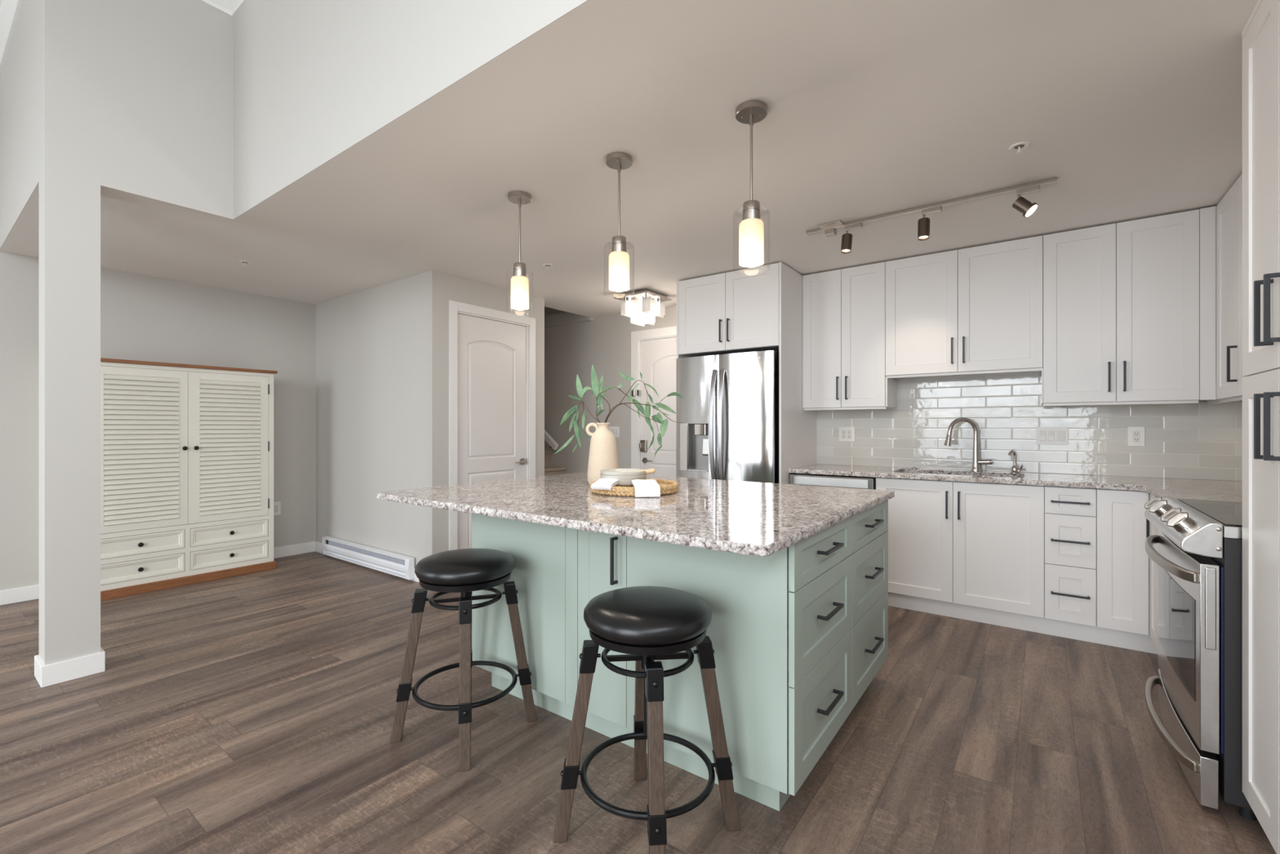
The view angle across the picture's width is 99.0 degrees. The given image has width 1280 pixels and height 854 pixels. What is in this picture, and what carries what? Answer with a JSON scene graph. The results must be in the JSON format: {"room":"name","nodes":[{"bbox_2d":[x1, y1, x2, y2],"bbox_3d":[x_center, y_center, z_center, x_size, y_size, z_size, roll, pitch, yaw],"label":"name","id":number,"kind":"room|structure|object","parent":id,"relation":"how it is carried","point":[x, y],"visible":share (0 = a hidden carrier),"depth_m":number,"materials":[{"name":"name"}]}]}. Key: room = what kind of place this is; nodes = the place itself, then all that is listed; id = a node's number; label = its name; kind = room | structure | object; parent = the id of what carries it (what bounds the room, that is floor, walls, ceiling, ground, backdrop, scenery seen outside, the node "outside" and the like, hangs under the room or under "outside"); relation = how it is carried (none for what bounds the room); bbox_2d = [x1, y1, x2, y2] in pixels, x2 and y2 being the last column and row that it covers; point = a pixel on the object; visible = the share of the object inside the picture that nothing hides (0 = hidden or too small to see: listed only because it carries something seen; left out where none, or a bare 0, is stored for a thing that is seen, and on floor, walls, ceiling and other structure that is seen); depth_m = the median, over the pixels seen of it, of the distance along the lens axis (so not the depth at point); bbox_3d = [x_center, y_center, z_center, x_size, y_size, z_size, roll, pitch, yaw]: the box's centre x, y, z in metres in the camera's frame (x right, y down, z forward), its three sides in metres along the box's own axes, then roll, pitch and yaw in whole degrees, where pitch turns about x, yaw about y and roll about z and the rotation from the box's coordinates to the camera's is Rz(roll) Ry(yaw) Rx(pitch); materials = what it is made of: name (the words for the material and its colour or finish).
{"room":"kitchen","nodes":[
{"label":"kitchen","id":0,"kind":"room"},
{"bbox_2d":[0,0,44,248],"bbox_3d":[-3.607,-1.853,3.181,1.977,1.284,0.020,0,0,36],"label":"wall","id":1,"kind":"structure","parent":0,"point":[22,77],"depth_m":3.07,"materials":[{"name":"grey paint"}]},
{"bbox_2d":[0,0,22,75],"bbox_3d":[-3.636,-2.440,3.139,1.979,0.110,0.087,0,0,36],"label":"trim","id":2,"kind":"structure","parent":1,"relation":"attached to","point":[9,9],"depth_m":3.26,"materials":[{"name":"white paint"}]},
{"bbox_2d":[39,171,100,664],"bbox_3d":[-2.833,0.007,2.717,0.185,2.436,0.190,0,0,36],"label":"wall column","id":3,"kind":"structure","parent":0,"point":[69,208],"depth_m":2.66,"materials":[{"name":"grey paint"}]},
{"bbox_2d":[34,646,105,687],"bbox_3d":[-2.833,1.175,2.717,0.215,0.100,0.219,0,0,36],"label":"baseboard","id":4,"kind":"structure","parent":3,"relation":"attached to","point":[55,673],"depth_m":2.65,"materials":[{"name":"white paint"}]},
{"bbox_2d":[0,251,315,590],"bbox_3d":[-5.035,-0.635,2.993,0.100,3.720,6.050,0,0,36],"label":"wall","id":5,"kind":"structure","parent":0,"point":[143,317],"depth_m":4.48,"materials":[{"name":"grey paint"}]},
{"bbox_2d":[0,541,315,604],"bbox_3d":[-4.959,1.175,2.999,0.015,0.100,5.950,0,0,36],"label":"baseboard","id":6,"kind":"structure","parent":5,"relation":"attached to","point":[32,592],"depth_m":3.88,"materials":[{"name":"white paint"}]},
{"bbox_2d":[273,501,280,515],"bbox_3d":[-3.405,0.762,5.115,0.009,0.125,0.078,0,0,36],"label":"wall outlet","id":7,"kind":"object","parent":5,"relation":"attached to","point":[277,505],"visible":0.87,"depth_m":5.12,"materials":[{"name":"white plastic"}]},
{"bbox_2d":[274,504,278,512],"bbox_3d":[-3.402,0.762,5.113,0.002,0.070,0.034,0,0,36],"label":"receptacle","id":8,"kind":"object","parent":7,"relation":"attached to","point":[276,506],"depth_m":5.11,"materials":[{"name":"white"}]},
{"bbox_2d":[44,0,544,566],"bbox_3d":[-2.414,-0.635,4.883,2.080,3.720,4.175,0,0,36],"label":"wall","id":9,"kind":"structure","parent":0,"point":[382,352],"depth_m":4.23,"materials":[{"name":"grey paint"}]},
{"bbox_2d":[198,0,231,16],"bbox_3d":[-2.585,-2.440,2.828,0.087,0.110,0.833,0,0,36],"label":"trim","id":10,"kind":"structure","parent":9,"relation":"attached to","point":[222,6],"depth_m":3.12,"materials":[{"name":"white paint"}]},
{"bbox_2d":[315,541,419,582],"bbox_3d":[-2.396,1.175,4.798,1.980,0.100,0.015,0,0,36],"label":"baseboard","id":11,"kind":"structure","parent":9,"relation":"attached to","point":[318,548],"depth_m":5.32,"materials":[{"name":"white paint"}]},
{"bbox_2d":[321,535,414,579],"bbox_3d":[-2.405,1.123,4.762,1.484,0.168,0.052,0,0,36],"label":"baseboard heater","id":12,"kind":"object","parent":9,"relation":"attached to","point":[393,563],"visible":1,"depth_m":4.68,"materials":[{"name":"white metal"}]},
{"bbox_2d":[328,540,404,564],"bbox_3d":[-2.404,1.094,4.763,1.280,0.063,0.029,0,0,36],"label":"grille","id":13,"kind":"object","parent":12,"relation":"attached to","point":[365,553],"depth_m":4.71,"materials":[{"name":"grey metal"}]},
{"bbox_2d":[448,300,535,550],"bbox_3d":[-1.273,0.109,4.729,0.137,2.232,0.913,0,0,36],"label":"door","id":14,"kind":"structure","parent":9,"relation":"in","point":[492,361],"depth_m":4.68,"materials":[{"name":"white paint"}]},
{"bbox_2d":[233,0,588,219],"bbox_3d":[-0.389,-1.853,1.740,4.910,1.284,0.020,0,0,36],"label":"wall","id":15,"kind":"structure","parent":0,"point":[313,79],"depth_m":2.43,"materials":[{"name":"grey paint"}]},
{"bbox_2d":[226,0,247,17],"bbox_3d":[-0.419,-2.440,1.699,4.910,0.110,0.087,0,0,36],"label":"trim","id":16,"kind":"structure","parent":15,"relation":"attached to","point":[235,6],"depth_m":3.12,"materials":[{"name":"white paint"}]},
{"bbox_2d":[0,0,1257,318],"bbox_3d":[-0.397,-1.212,3.399,6.889,0.003,4.173,0,0,36],"label":"ceiling","id":17,"kind":"structure","parent":0,"point":[1134,108],"depth_m":2.37,"materials":[{"name":"white paint"}]},
{"bbox_2d":[239,260,251,266],"bbox_3d":[-2.898,-1.195,4.012,0.074,0.030,0.074,0,0,36],"label":"sprinkler","id":18,"kind":"object","parent":17,"relation":"attached to","point":[244,262],"visible":1,"depth_m":4.01,"materials":[{"name":"white paint"}]},
{"bbox_2d":[506,191,531,310],"bbox_3d":[-0.629,-0.903,2.860,0.137,0.614,0.137,0,0,36],"label":"pendant lamp","id":19,"kind":"object","parent":17,"relation":"hanging from","point":[519,281],"visible":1,"depth_m":2.83,"materials":[{"name":"white glass"}]},
{"bbox_2d":[542,263,552,269],"bbox_3d":[-0.691,-1.195,4.093,0.074,0.030,0.074,0,0,36],"label":"sprinkler","id":20,"kind":"object","parent":17,"relation":"attached to","point":[547,265],"visible":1,"depth_m":4.09,"materials":[{"name":"white paint"}]},
{"bbox_2d":[605,151,634,292],"bbox_3d":[-0.094,-0.903,2.466,0.137,0.614,0.137,0,0,36],"label":"pendant lamp","id":21,"kind":"object","parent":17,"relation":"hanging from","point":[619,259],"visible":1,"depth_m":2.44,"materials":[{"name":"white glass"}]},
{"bbox_2d":[613,288,671,326],"bbox_3d":[0.026,-1.076,5.010,0.380,0.268,0.380,0,0,36],"label":"ceiling light","id":22,"kind":"object","parent":17,"relation":"attached to","point":[642,307],"visible":1,"depth_m":4.95,"materials":[{"name":"white glass"}]},
{"bbox_2d":[733,100,769,267],"bbox_3d":[0.424,-0.903,2.084,0.137,0.614,0.137,0,0,36],"label":"pendant lamp","id":23,"kind":"object","parent":17,"relation":"hanging from","point":[751,228],"visible":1,"depth_m":2.06,"materials":[{"name":"white glass"}]},
{"bbox_2d":[806,177,1056,253],"bbox_3d":[1.519,-1.120,3.008,1.230,0.180,0.106,0,0,36],"label":"track light","id":24,"kind":"object","parent":17,"relation":"attached to","point":[1021,204],"visible":1,"depth_m":2.98,"materials":[{"name":"silver metal"}]},
{"bbox_2d":[1008,141,1029,154],"bbox_3d":[1.634,-1.195,2.356,0.074,0.030,0.074,0,0,36],"label":"sprinkler","id":25,"kind":"object","parent":17,"relation":"attached to","point":[1019,146],"visible":1,"depth_m":2.35,"materials":[{"name":"white paint"}]},
{"bbox_2d":[0,551,1276,853],"bbox_3d":[-1.557,1.255,1.822,7.089,0.060,8.288,0,0,36],"label":"floor","id":26,"kind":"structure","parent":0,"point":[253,713],"depth_m":2.09,"materials":[{"name":"wood"}]},
{"bbox_2d":[100,357,277,600],"bbox_3d":[-3.671,0.369,4.370,0.423,1.712,1.225,0,0,36],"label":"armoire","id":27,"kind":"object","parent":26,"relation":"on","point":[187,450],"visible":0.88,"depth_m":4.24,"materials":[{"name":"white paint"}]},
{"bbox_2d":[390,547,537,771],"bbox_3d":[-0.705,0.871,2.217,0.424,0.708,0.424,0,0,28],"label":"bar stool","id":28,"kind":"object","parent":26,"relation":"on","point":[464,571],"visible":1,"depth_m":2.13,"materials":[{"name":"black leather"}]},
{"bbox_2d":[544,449,566,475],"bbox_3d":[-1.347,0.385,6.137,2.102,1.680,0.886,0,0,36],"label":"staircase","id":29,"kind":"structure","parent":26,"relation":"on","point":[548,470],"depth_m":6.29,"materials":[{"name":"beige carpet"}]},
{"bbox_2d":[553,586,740,853],"bbox_3d":[0.023,0.871,1.653,0.424,0.708,0.424,0,0,40],"label":"bar stool","id":30,"kind":"object","parent":26,"relation":"on","point":[648,624],"visible":1,"depth_m":1.61,"materials":[{"name":"black leather"}]},
{"bbox_2d":[471,499,888,810],"bbox_3d":[0.212,0.784,2.593,1.597,0.882,1.285,0,0,36],"label":"kitchen island","id":31,"kind":"object","parent":26,"relation":"on","point":[797,633],"visible":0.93,"depth_m":1.95,"materials":[{"name":"green paint"}]},
{"bbox_2d":[375,471,894,556],"bbox_3d":[-0.013,0.326,2.631,1.988,0.030,1.549,0,0,36],"label":"island countertop","id":32,"kind":"structure","parent":31,"relation":"on","point":[755,518],"depth_m":2.14,"materials":[{"name":"stone"}]},
{"bbox_2d":[585,422,618,484],"bbox_3d":[-0.194,0.144,2.900,0.169,0.334,0.169,0,0,36],"label":"ceramic vase","id":33,"kind":"object","parent":32,"relation":"on","point":[603,455],"visible":0.89,"depth_m":2.84,"materials":[{"name":"beige ceramic"}]},
{"bbox_2d":[553,374,599,454],"bbox_3d":[-0.332,-0.073,2.932,0.264,0.434,0.119,0,0,-11],"label":"leafy branch","id":34,"kind":"object","parent":33,"relation":"in","point":[580,391],"visible":0.99,"depth_m":2.92,"materials":[{"name":"green plant"}]},
{"bbox_2d":[591,364,622,422],"bbox_3d":[-0.173,-0.162,2.881,0.172,0.329,0.056,0,0,-18],"label":"leafy branch","id":35,"kind":"object","parent":33,"relation":"in","point":[597,388],"visible":0.98,"depth_m":2.87,"materials":[{"name":"green plant"}]},
{"bbox_2d":[608,369,658,449],"bbox_3d":[-0.047,-0.097,2.939,0.279,0.436,0.141,0,0,12],"label":"leafy branch","id":36,"kind":"object","parent":33,"relation":"in","point":[646,411],"visible":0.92,"depth_m":2.93,"materials":[{"name":"green plant"}]},
{"bbox_2d":[604,391,684,458],"bbox_3d":[0.046,-0.012,2.861,0.457,0.357,0.188,0,0,-13],"label":"leafy branch","id":37,"kind":"object","parent":33,"relation":"in","point":[658,418],"visible":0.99,"depth_m":2.86,"materials":[{"name":"green plant"}]},
{"bbox_2d":[590,478,678,496],"bbox_3d":[-0.027,0.288,2.640,0.426,0.045,0.426,0,0,-43],"label":"woven tray","id":38,"kind":"object","parent":32,"relation":"on","point":[667,486],"visible":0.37,"depth_m":2.48,"materials":[{"name":"beige wicker"}]},
{"bbox_2d":[591,478,617,489],"bbox_3d":[-0.159,0.260,2.495,0.096,0.045,0.110,0,0,21],"label":"napkin","id":39,"kind":"object","parent":38,"relation":"on","point":[602,483],"visible":1,"depth_m":2.46,"materials":[{"name":"white fabric"}]},
{"bbox_2d":[600,477,646,486],"bbox_3d":[-0.080,0.263,2.627,0.225,0.037,0.225,0,0,36],"label":"bowl","id":40,"kind":"object","parent":38,"relation":"on","point":[620,482],"visible":0.39,"depth_m":2.52,"materials":[{"name":"grey ceramic"}]},
{"bbox_2d":[600,474,646,479],"bbox_3d":[-0.080,0.245,2.627,0.225,0.037,0.225,0,0,36],"label":"bowl","id":41,"kind":"object","parent":40,"relation":"on","point":[640,477],"visible":0.38,"depth_m":2.53,"materials":[{"name":"grey ceramic"}]},
{"bbox_2d":[600,468,645,475],"bbox_3d":[-0.080,0.226,2.627,0.225,0.037,0.225,0,0,36],"label":"bowl","id":42,"kind":"object","parent":41,"relation":"on","point":[609,472],"visible":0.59,"depth_m":2.56,"materials":[{"name":"grey ceramic"}]},
{"bbox_2d":[635,468,655,474],"bbox_3d":[-0.035,0.222,2.623,0.224,0.050,0.036,0,0,12],"label":"wooden spoon","id":43,"kind":"object","parent":42,"relation":"in","point":[650,470],"visible":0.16,"depth_m":2.59,"materials":[{"name":"brown wood"}]},
{"bbox_2d":[631,479,660,497],"bbox_3d":[0.025,0.274,2.460,0.112,0.068,0.120,0,0,-10],"label":"napkin","id":44,"kind":"object","parent":38,"relation":"on","point":[643,487],"visible":1,"depth_m":2.41,"materials":[{"name":"white fabric"}]},
{"bbox_2d":[676,281,690,358],"bbox_3d":[0.538,0.013,4.819,0.018,2.425,0.775,0,0,36],"label":"panel","id":45,"kind":"object","parent":26,"relation":"on","point":[678,356],"visible":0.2,"depth_m":4.51,"materials":[{"name":"white paint"}]},
{"bbox_2d":[675,350,778,483],"bbox_3d":[0.841,0.323,4.487,0.833,1.765,0.896,0,0,36],"label":"refrigerator","id":46,"kind":"object","parent":26,"relation":"on","point":[728,412],"visible":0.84,"depth_m":4.13,"materials":[{"name":"silver metal"}]},
{"bbox_2d":[778,262,816,484],"bbox_3d":[1.250,0.013,4.295,0.017,2.425,0.775,0,0,36],"label":"panel","id":47,"kind":"object","parent":26,"relation":"on","point":[797,426],"visible":0.36,"depth_m":4.15,"materials":[{"name":"white paint"}]},
{"bbox_2d":[789,472,875,489],"bbox_3d":[1.532,0.785,4.151,0.603,0.880,0.599,0,0,36],"label":"dishwasher","id":48,"kind":"object","parent":26,"relation":"on","point":[823,480],"visible":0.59,"depth_m":3.90,"materials":[{"name":"silver metal"}]},
{"bbox_2d":[875,477,1044,617],"bbox_3d":[2.158,0.733,3.701,0.930,0.772,0.634,0,0,36],"label":"base cabinet","id":49,"kind":"object","parent":26,"relation":"on","point":[980,544],"visible":0.95,"depth_m":3.43,"materials":[{"name":"white paint"}]},
{"bbox_2d":[888,591,1158,653],"bbox_3d":[2.006,1.173,3.055,1.452,0.106,0.796,0,0,36],"label":"toe kick","id":50,"kind":"object","parent":26,"relation":"on","point":[1137,642],"visible":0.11,"depth_m":3.28,"materials":[{"name":"white paint"}]},
{"bbox_2d":[1044,485,1096,626],"bbox_3d":[2.627,0.733,3.356,0.234,0.772,0.634,0,0,36],"label":"base cabinet","id":51,"kind":"object","parent":26,"relation":"on","point":[1069,513],"visible":0.99,"depth_m":3.13,"materials":[{"name":"white paint"}]},
{"bbox_2d":[1096,488,1156,648],"bbox_3d":[3.014,0.733,2.960,0.856,0.772,0.813,0,0,36],"label":"base cabinet","id":52,"kind":"object","parent":26,"relation":"on","point":[1126,575],"visible":0.34,"depth_m":2.99,"materials":[{"name":"white paint"}]},
{"bbox_2d":[787,463,1242,502],"bbox_3d":[2.155,0.327,3.282,2.641,0.031,1.334,0,0,36],"label":"countertop","id":53,"kind":"structure","parent":52,"relation":"on","point":[1177,488],"depth_m":3.28,"materials":[{"name":"stone"}]},
{"bbox_2d":[943,417,993,471],"bbox_3d":[2.305,0.122,3.846,0.312,0.379,0.121,0,0,19],"label":"kitchen faucet","id":54,"kind":"object","parent":53,"relation":"on","point":[976,462],"visible":1,"depth_m":3.84,"materials":[{"name":"silver metal"}]},
{"bbox_2d":[1008,449,1022,473],"bbox_3d":[2.536,0.233,3.711,0.092,0.156,0.060,0,0,6],"label":"water dispenser","id":55,"kind":"object","parent":53,"relation":"on","point":[1015,468],"visible":1,"depth_m":3.70,"materials":[{"name":"silver metal"}]},
{"bbox_2d":[1156,527,1158,651],"bbox_3d":[2.679,0.733,2.382,0.634,0.772,0.509,0,0,36],"label":"base cabinet","id":56,"kind":"object","parent":26,"relation":"on","point":[1157,527],"visible":0.02,"depth_m":2.72,"materials":[{"name":"white paint"}]},
{"bbox_2d":[1144,496,1256,820],"bbox_3d":[2.267,0.758,1.874,0.772,0.935,0.790,0,0,36],"label":"stove","id":57,"kind":"object","parent":26,"relation":"on","point":[1198,558],"visible":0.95,"depth_m":1.75,"materials":[{"name":"silver metal"}]},
{"bbox_2d":[1177,498,1242,538],"bbox_3d":[2.320,0.326,1.837,0.642,0.042,0.784,0,0,36],"label":"cooktop","id":58,"kind":"object","parent":57,"relation":"in","point":[1228,515],"depth_m":1.92,"materials":[{"name":"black metal"}]},
{"bbox_2d":[1241,0,1279,853],"bbox_3d":[1.879,0.008,1.245,0.634,2.436,0.654,0,0,36],"label":"pantry cabinet","id":59,"kind":"object","parent":26,"relation":"on","point":[1260,35],"visible":1,"depth_m":1.52,"materials":[{"name":"white paint"}]},
{"bbox_2d":[544,305,1242,485],"bbox_3d":[0.828,-0.635,5.145,6.989,3.720,0.108,0,0,36],"label":"wall","id":60,"kind":"structure","parent":0,"point":[1202,440],"depth_m":3.96,"materials":[{"name":"tile"}]},
{"bbox_2d":[544,429,559,449],"bbox_3d":[-1.382,-0.174,6.648,1.126,0.878,0.107,0,0,36],"label":"stair handrail","id":61,"kind":"object","parent":60,"relation":"attached to","point":[551,442],"visible":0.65,"depth_m":6.33,"materials":[{"name":"white paint"}]},
{"bbox_2d":[608,426,619,437],"bbox_3d":[-0.287,0.053,5.903,0.158,0.118,0.009,0,0,36],"label":"light switch","id":62,"kind":"object","parent":60,"relation":"attached to","point":[615,429],"visible":0.62,"depth_m":5.88,"materials":[{"name":"white plastic"}]},
{"bbox_2d":[631,325,676,476],"bbox_3d":[0.352,0.112,5.475,1.046,2.226,0.139,0,0,36],"label":"door","id":63,"kind":"structure","parent":60,"relation":"in","point":[655,357],"depth_m":5.61,"materials":[{"name":"white paint"}]},
{"bbox_2d":[678,262,778,356],"bbox_3d":[0.862,-0.898,4.513,0.865,0.604,0.734,0,0,36],"label":"upper cabinet","id":64,"kind":"object","parent":60,"relation":"attached to","point":[737,311],"visible":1,"depth_m":4.22,"materials":[{"name":"white paint"}]},
{"bbox_2d":[839,426,854,441],"bbox_3d":[1.681,0.059,4.444,0.127,0.119,0.009,0,0,36],"label":"wall outlet","id":65,"kind":"object","parent":60,"relation":"attached to","point":[846,433],"visible":1,"depth_m":4.44,"materials":[{"name":"white plastic"}]},
{"bbox_2d":[841,430,845,438],"bbox_3d":[1.661,0.059,4.456,0.034,0.070,0.002,0,0,36],"label":"receptacle","id":66,"kind":"object","parent":65,"relation":"attached to","point":[843,432],"depth_m":4.46,"materials":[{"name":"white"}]},
{"bbox_2d":[847,430,851,438],"bbox_3d":[1.698,0.059,4.429,0.034,0.070,0.002,0,0,36],"label":"receptacle","id":67,"kind":"object","parent":65,"relation":"attached to","point":[849,432],"depth_m":4.43,"materials":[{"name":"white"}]},
{"bbox_2d":[802,262,895,410],"bbox_3d":[1.623,-0.666,4.269,0.611,1.067,0.374,0,0,36],"label":"upper cabinet","id":68,"kind":"object","parent":60,"relation":"attached to","point":[844,309],"visible":0.99,"depth_m":4.14,"materials":[{"name":"white paint"}]},
{"bbox_2d":[885,235,1043,379],"bbox_3d":[2.240,-0.778,3.815,0.920,0.844,0.374,0,0,36],"label":"upper cabinet","id":69,"kind":"object","parent":60,"relation":"attached to","point":[975,310],"visible":1,"depth_m":3.66,"materials":[{"name":"white paint"}]},
{"bbox_2d":[885,369,1043,407],"bbox_3d":[2.251,-0.253,3.830,0.921,0.208,0.320,0,0,36],"label":"trim","id":70,"kind":"structure","parent":69,"relation":"attached to","point":[891,384],"depth_m":4.05,"materials":[{"name":"white paint"}]},
{"bbox_2d":[1035,426,1068,444],"bbox_3d":[2.753,0.059,3.653,0.173,0.119,0.011,0,0,36],"label":"light switch","id":71,"kind":"object","parent":60,"relation":"attached to","point":[1044,435],"visible":1,"depth_m":3.65,"materials":[{"name":"white plastic"}]},
{"bbox_2d":[1043,205,1216,405],"bbox_3d":[2.915,-0.666,3.317,0.756,1.067,0.374,0,0,36],"label":"upper cabinet","id":72,"kind":"object","parent":60,"relation":"attached to","point":[1121,300],"depth_m":3.17,"materials":[{"name":"white paint"}]},
{"bbox_2d":[1128,426,1144,446],"bbox_3d":[3.091,0.059,3.406,0.079,0.122,0.009,0,0,36],"label":"wall outlet","id":73,"kind":"object","parent":60,"relation":"attached to","point":[1135,434],"visible":1,"depth_m":3.40,"materials":[{"name":"white plastic"}]},
{"bbox_2d":[1133,431,1140,442],"bbox_3d":[3.090,0.059,3.403,0.034,0.070,0.002,0,0,36],"label":"receptacle","id":74,"kind":"object","parent":73,"relation":"attached to","point":[1136,434],"depth_m":3.40,"materials":[{"name":"white plastic"}]},
{"bbox_3d":[1.257,-0.635,-0.250,0.100,3.720,8.288,0,0,36],"label":"wall","id":75,"kind":"structure","parent":0,"visible":0},
{"bbox_2d":[1206,173,1246,404],"bbox_3d":[3.116,-0.666,2.685,0.384,1.067,1.138,0,0,36],"label":"upper cabinet","id":76,"kind":"object","parent":75,"relation":"attached to","point":[1229,376],"visible":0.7,"depth_m":2.78,"materials":[{"name":"white paint"}]},
{"bbox_3d":[-1.499,-1.854,6.194,1.799,1.281,0.978,0,0,36],"label":"wall","id":77,"kind":"structure","parent":0,"visible":0},
{"bbox_2d":[544,311,593,328],"bbox_3d":[-1.242,-1.246,6.575,1.759,0.130,0.060,0,0,36],"label":"trim","id":78,"kind":"structure","parent":77,"relation":"attached to","point":[562,318],"depth_m":6.27,"materials":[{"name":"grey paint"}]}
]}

